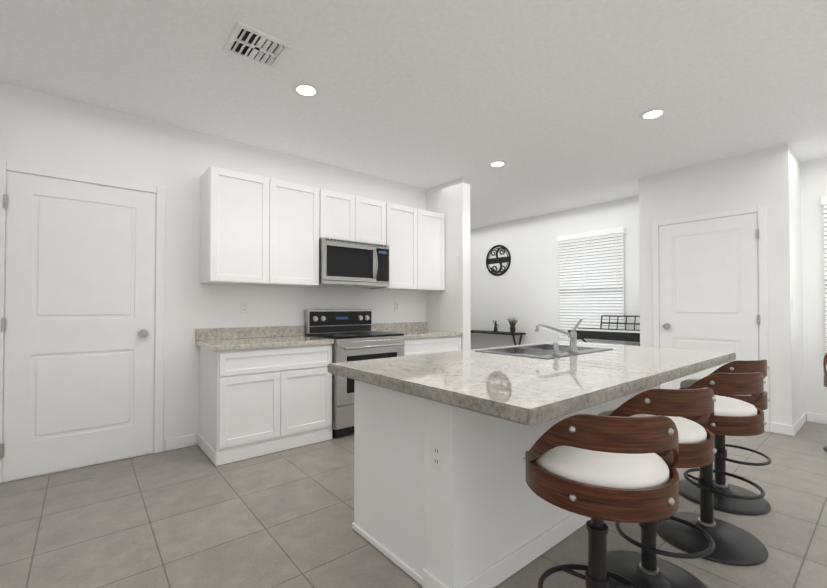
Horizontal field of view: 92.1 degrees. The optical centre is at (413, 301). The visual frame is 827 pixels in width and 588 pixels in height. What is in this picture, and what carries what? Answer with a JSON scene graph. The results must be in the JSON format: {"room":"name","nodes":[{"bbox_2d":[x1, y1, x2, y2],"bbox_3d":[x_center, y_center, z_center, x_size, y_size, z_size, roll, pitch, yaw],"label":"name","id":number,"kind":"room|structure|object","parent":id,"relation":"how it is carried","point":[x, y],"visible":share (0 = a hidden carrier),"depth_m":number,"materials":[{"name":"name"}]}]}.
{"room":"kitchen","nodes":[
{"label":"kitchen","id":0,"kind":"room"},
{"bbox_2d":[0,421,826,587],"bbox_3d":[0.207,1.257,2.961,7.560,0.100,7.740,1,-1,-40],"label":"floor","id":1,"kind":"structure","parent":0,"point":[194,516],"depth_m":2.12,"materials":[{"name":"tile"}]},
{"bbox_2d":[195,325,333,465],"bbox_3d":[-1.274,0.721,3.444,0.973,0.983,0.635,1,-1,-40],"label":"base cabinet","id":2,"kind":"object","parent":1,"relation":"on","point":[265,390],"visible":0.94,"depth_m":3.20,"materials":[{"name":"paint"}]},
{"bbox_2d":[304,309,404,438],"bbox_3d":[-0.571,0.648,3.962,0.760,1.143,0.731,1,-1,-40],"label":"range","id":3,"kind":"object","parent":1,"relation":"on","point":[352,334],"visible":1,"depth_m":3.74,"materials":[{"name":"silver metal"}]},
{"bbox_2d":[372,322,462,355],"bbox_3d":[0.029,0.737,4.520,0.869,0.983,0.635,1,-1,-40],"label":"base cabinet","id":4,"kind":"object","parent":1,"relation":"on","point":[419,338],"visible":0.25,"depth_m":4.41,"materials":[{"name":"paint"}]},
{"bbox_2d":[471,330,525,344],"bbox_3d":[1.298,0.896,7.098,0.325,0.743,1.420,1,-1,-40],"label":"console table","id":5,"kind":"object","parent":1,"relation":"on","point":[498,332],"visible":0.21,"depth_m":6.73,"materials":[{"name":"black metal"}]},
{"bbox_2d":[493,320,498,331],"bbox_3d":[1.429,0.421,6.943,0.070,0.201,0.106,1,-1,-40],"label":"statue","id":6,"kind":"object","parent":5,"relation":"on","point":[495,327],"visible":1,"depth_m":6.92,"materials":[{"name":"brown metal"}]},
{"bbox_2d":[507,317,517,332],"bbox_3d":[1.669,0.383,6.678,0.212,0.269,0.196,1,-1,-40],"label":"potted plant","id":7,"kind":"object","parent":5,"relation":"on","point":[513,323],"visible":1,"depth_m":6.64,"materials":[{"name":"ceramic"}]},
{"bbox_2d":[350,378,665,587],"bbox_3d":[0.717,0.781,2.476,2.116,0.833,0.776,1,-1,-40],"label":"kitchen island","id":8,"kind":"object","parent":1,"relation":"on","point":[445,496],"depth_m":1.72,"materials":[{"name":"paint"}]},
{"bbox_2d":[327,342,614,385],"bbox_3d":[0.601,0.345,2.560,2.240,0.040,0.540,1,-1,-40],"label":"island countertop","id":9,"kind":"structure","parent":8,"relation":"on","point":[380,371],"depth_m":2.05,"materials":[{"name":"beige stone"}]},
{"bbox_2d":[487,342,614,357],"bbox_3d":[0.892,0.421,2.693,0.820,0.198,0.535,1,-1,-40],"label":"sink","id":10,"kind":"object","parent":9,"relation":"in","point":[545,349],"depth_m":2.77,"materials":[{"name":"silver metal"}]},
{"bbox_2d":[391,346,734,425],"bbox_3d":[0.983,0.338,2.098,2.240,0.040,0.660,1,-1,-40],"label":"island countertop","id":11,"kind":"structure","parent":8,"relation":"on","point":[528,390],"depth_m":1.62,"materials":[{"name":"beige stone"}]},
{"bbox_2d":[535,318,582,353],"bbox_3d":[0.932,0.211,2.569,0.069,0.218,0.306,1,-1,-40],"label":"faucet","id":12,"kind":"object","parent":11,"relation":"on","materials":[{"name":"silver metal"}]},
{"bbox_2d":[522,414,678,587],"bbox_3d":[0.599,0.749,1.298,0.466,0.861,0.471,0,-1,4],"label":"bar stool","id":13,"kind":"object","parent":1,"relation":"on","point":[597,469],"visible":1,"depth_m":1.13,"materials":[{"name":"brown wood"}]},
{"bbox_2d":[568,315,639,345],"bbox_3d":[2.647,0.711,5.341,0.344,1.055,1.050,1,-1,-40],"label":"piano","id":14,"kind":"object","parent":1,"relation":"on","point":[616,334],"visible":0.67,"depth_m":5.26,"materials":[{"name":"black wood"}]},
{"bbox_2d":[598,388,716,587],"bbox_3d":[0.982,0.755,1.665,0.466,0.861,0.475,0,-1,-6],"label":"bar stool","id":15,"kind":"object","parent":1,"relation":"on","point":[646,567],"visible":0.65,"depth_m":1.52,"materials":[{"name":"brown wood"}]},
{"bbox_2d":[657,372,767,565],"bbox_3d":[1.493,0.760,2.030,0.475,0.861,0.466,0,-1,-7],"label":"bar stool","id":16,"kind":"object","parent":1,"relation":"on","point":[736,545],"visible":0.77,"depth_m":1.89,"materials":[{"name":"brown wood"}]},
{"bbox_2d":[679,359,771,514],"bbox_3d":[1.892,0.767,2.466,0.466,0.861,0.466,0,-1,-14],"label":"bar stool","id":17,"kind":"object","parent":1,"relation":"on","point":[689,490],"visible":0.48,"depth_m":2.34,"materials":[{"name":"brown wood"}]},
{"bbox_2d":[823,353,826,451],"bbox_3d":[3.532,0.806,3.120,0.466,0.803,0.468,0,-1,20],"label":"swivel chair","id":18,"kind":"object","parent":1,"relation":"on","point":[825,377],"visible":0.98,"depth_m":3.25,"materials":[{"name":"brown wood"}]},
{"bbox_2d":[0,82,826,450],"bbox_3d":[0.207,-0.128,2.982,7.560,2.670,7.740,1,-1,-40],"label":"wall","id":19,"kind":"structure","parent":0,"point":[786,186],"depth_m":3.95,"materials":[{"name":"paint"}]},
{"bbox_2d":[0,160,164,483],"bbox_3d":[-2.379,0.133,2.901,0.975,2.143,0.079,1,-1,-40],"label":"door","id":20,"kind":"structure","parent":19,"relation":"in","point":[82,272],"depth_m":2.89,"materials":[{"name":"paint"}]},
{"bbox_2d":[240,301,248,313],"bbox_3d":[-1.542,0.052,3.640,0.072,0.116,0.008,1,-1,-40],"label":"electrical outlet","id":21,"kind":"object","parent":19,"relation":"attached to","point":[244,307],"visible":1,"depth_m":3.64,"materials":[{"name":"white plastic"}]},
{"bbox_2d":[200,166,318,286],"bbox_3d":[-1.355,-0.614,3.586,0.941,0.920,0.344,1,-1,-40],"label":"upper cabinet","id":22,"kind":"object","parent":19,"relation":"attached to","point":[258,230],"visible":1,"depth_m":3.40,"materials":[{"name":"paint"}]},
{"bbox_2d":[319,189,385,244],"bbox_3d":[-0.694,-0.832,4.135,0.766,0.468,0.344,1,-1,-40],"label":"upper cabinet","id":23,"kind":"object","parent":19,"relation":"attached to","point":[342,216],"visible":0.67,"depth_m":3.98,"materials":[{"name":"paint"}]},
{"bbox_2d":[319,237,389,287],"bbox_3d":[-0.655,-0.378,4.080,0.758,0.433,0.468,1,-1,-40],"label":"microwave","id":24,"kind":"object","parent":23,"relation":"attached to","point":[349,263],"visible":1,"depth_m":3.91,"materials":[{"name":"silver metal"}]},
{"bbox_2d":[395,301,399,310],"bbox_3d":[-0.195,0.054,4.753,0.072,0.116,0.008,1,-1,-40],"label":"electrical outlet","id":25,"kind":"object","parent":19,"relation":"attached to","point":[397,305],"visible":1,"depth_m":4.75,"materials":[{"name":"white plastic"}]},
{"bbox_2d":[369,203,444,290],"bbox_3d":[-0.063,-0.598,4.653,0.863,0.920,0.344,1,-1,-40],"label":"upper cabinet","id":26,"kind":"object","parent":19,"relation":"attached to","point":[415,239],"visible":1,"depth_m":4.50,"materials":[{"name":"paint"}]},
{"bbox_2d":[486,245,510,275],"bbox_3d":[1.514,-0.740,7.146,0.040,0.560,0.560,1,-1,-40],"label":"wall art","id":27,"kind":"object","parent":19,"relation":"attached to","point":[500,261],"visible":1,"depth_m":7.12,"materials":[{"name":"metal"}]},
{"bbox_2d":[560,276,624,344],"bbox_3d":[2.624,-0.179,5.862,0.115,1.579,0.960,1,-1,-40],"label":"window","id":28,"kind":"structure","parent":19,"relation":"in","point":[603,343],"depth_m":5.63,"materials":[{"name":"plastic"}]},
{"bbox_2d":[557,227,624,343],"bbox_3d":[2.562,-0.216,5.811,0.082,1.599,0.980,1,-1,-40],"label":"window blinds","id":29,"kind":"object","parent":28,"relation":"attached to","point":[591,278],"visible":0.83,"depth_m":5.78,"materials":[{"name":"white plastic"}]},
{"bbox_2d":[652,204,768,431],"bbox_3d":[2.995,0.154,4.107,0.079,2.138,0.980,1,-1,-40],"label":"pantry door","id":30,"kind":"structure","parent":19,"relation":"in","point":[710,287],"depth_m":4.07,"materials":[{"name":"paint"}]},
{"bbox_2d":[787,412,808,435],"bbox_3d":[3.710,1.172,3.844,0.735,0.094,0.043,1,-1,-40],"label":"baseboard","id":31,"kind":"structure","parent":19,"relation":"attached to","point":[791,430],"depth_m":3.72,"materials":[{"name":"paint"}]},
{"bbox_2d":[808,412,826,424],"bbox_3d":[4.711,1.163,3.244,0.013,0.094,2.198,1,-1,-40],"label":"baseboard","id":32,"kind":"structure","parent":19,"relation":"attached to","point":[812,417],"depth_m":4.01,"materials":[{"name":"paint"}]},
{"bbox_2d":[821,196,826,352],"bbox_3d":[4.397,-0.249,3.591,0.082,1.599,1.000,1,-1,-40],"label":"window blinds","id":33,"kind":"object","parent":19,"relation":"attached to","point":[824,201],"visible":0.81,"depth_m":3.96,"materials":[{"name":"white plastic"}]},
{"bbox_2d":[0,0,826,228],"bbox_3d":[0.207,-1.513,3.002,7.560,0.100,7.740,1,-1,-40],"label":"ceiling","id":34,"kind":"structure","parent":0,"point":[549,102],"depth_m":2.65,"materials":[{"name":"paint"}]},
{"bbox_2d":[222,21,291,69],"bbox_3d":[-0.903,-1.464,2.305,0.300,0.018,0.300,1,-1,-40],"label":"ceiling vent","id":35,"kind":"object","parent":34,"relation":"in","point":[251,44],"visible":1,"depth_m":2.29,"materials":[{"name":"metal"}]},
{"bbox_2d":[292,82,319,96],"bbox_3d":[-0.740,-1.459,2.751,0.188,0.011,0.188,1,-1,-40],"label":"recessed light","id":36,"kind":"object","parent":34,"relation":"in","point":[305,89],"visible":1,"depth_m":2.74,"materials":[{"name":"paint"}]},
{"bbox_2d":[489,160,506,166],"bbox_3d":[0.879,-1.438,4.166,0.188,0.011,0.188,1,-1,-40],"label":"recessed light","id":37,"kind":"object","parent":34,"relation":"in","point":[499,163],"visible":1,"depth_m":4.14,"materials":[{"name":"paint"}]},
{"bbox_2d":[639,108,666,119],"bbox_3d":[1.857,-1.454,3.093,0.188,0.011,0.188,1,-1,-40],"label":"recessed light","id":38,"kind":"object","parent":34,"relation":"in","point":[653,113],"visible":1,"depth_m":3.08,"materials":[{"name":"paint"}]}
]}

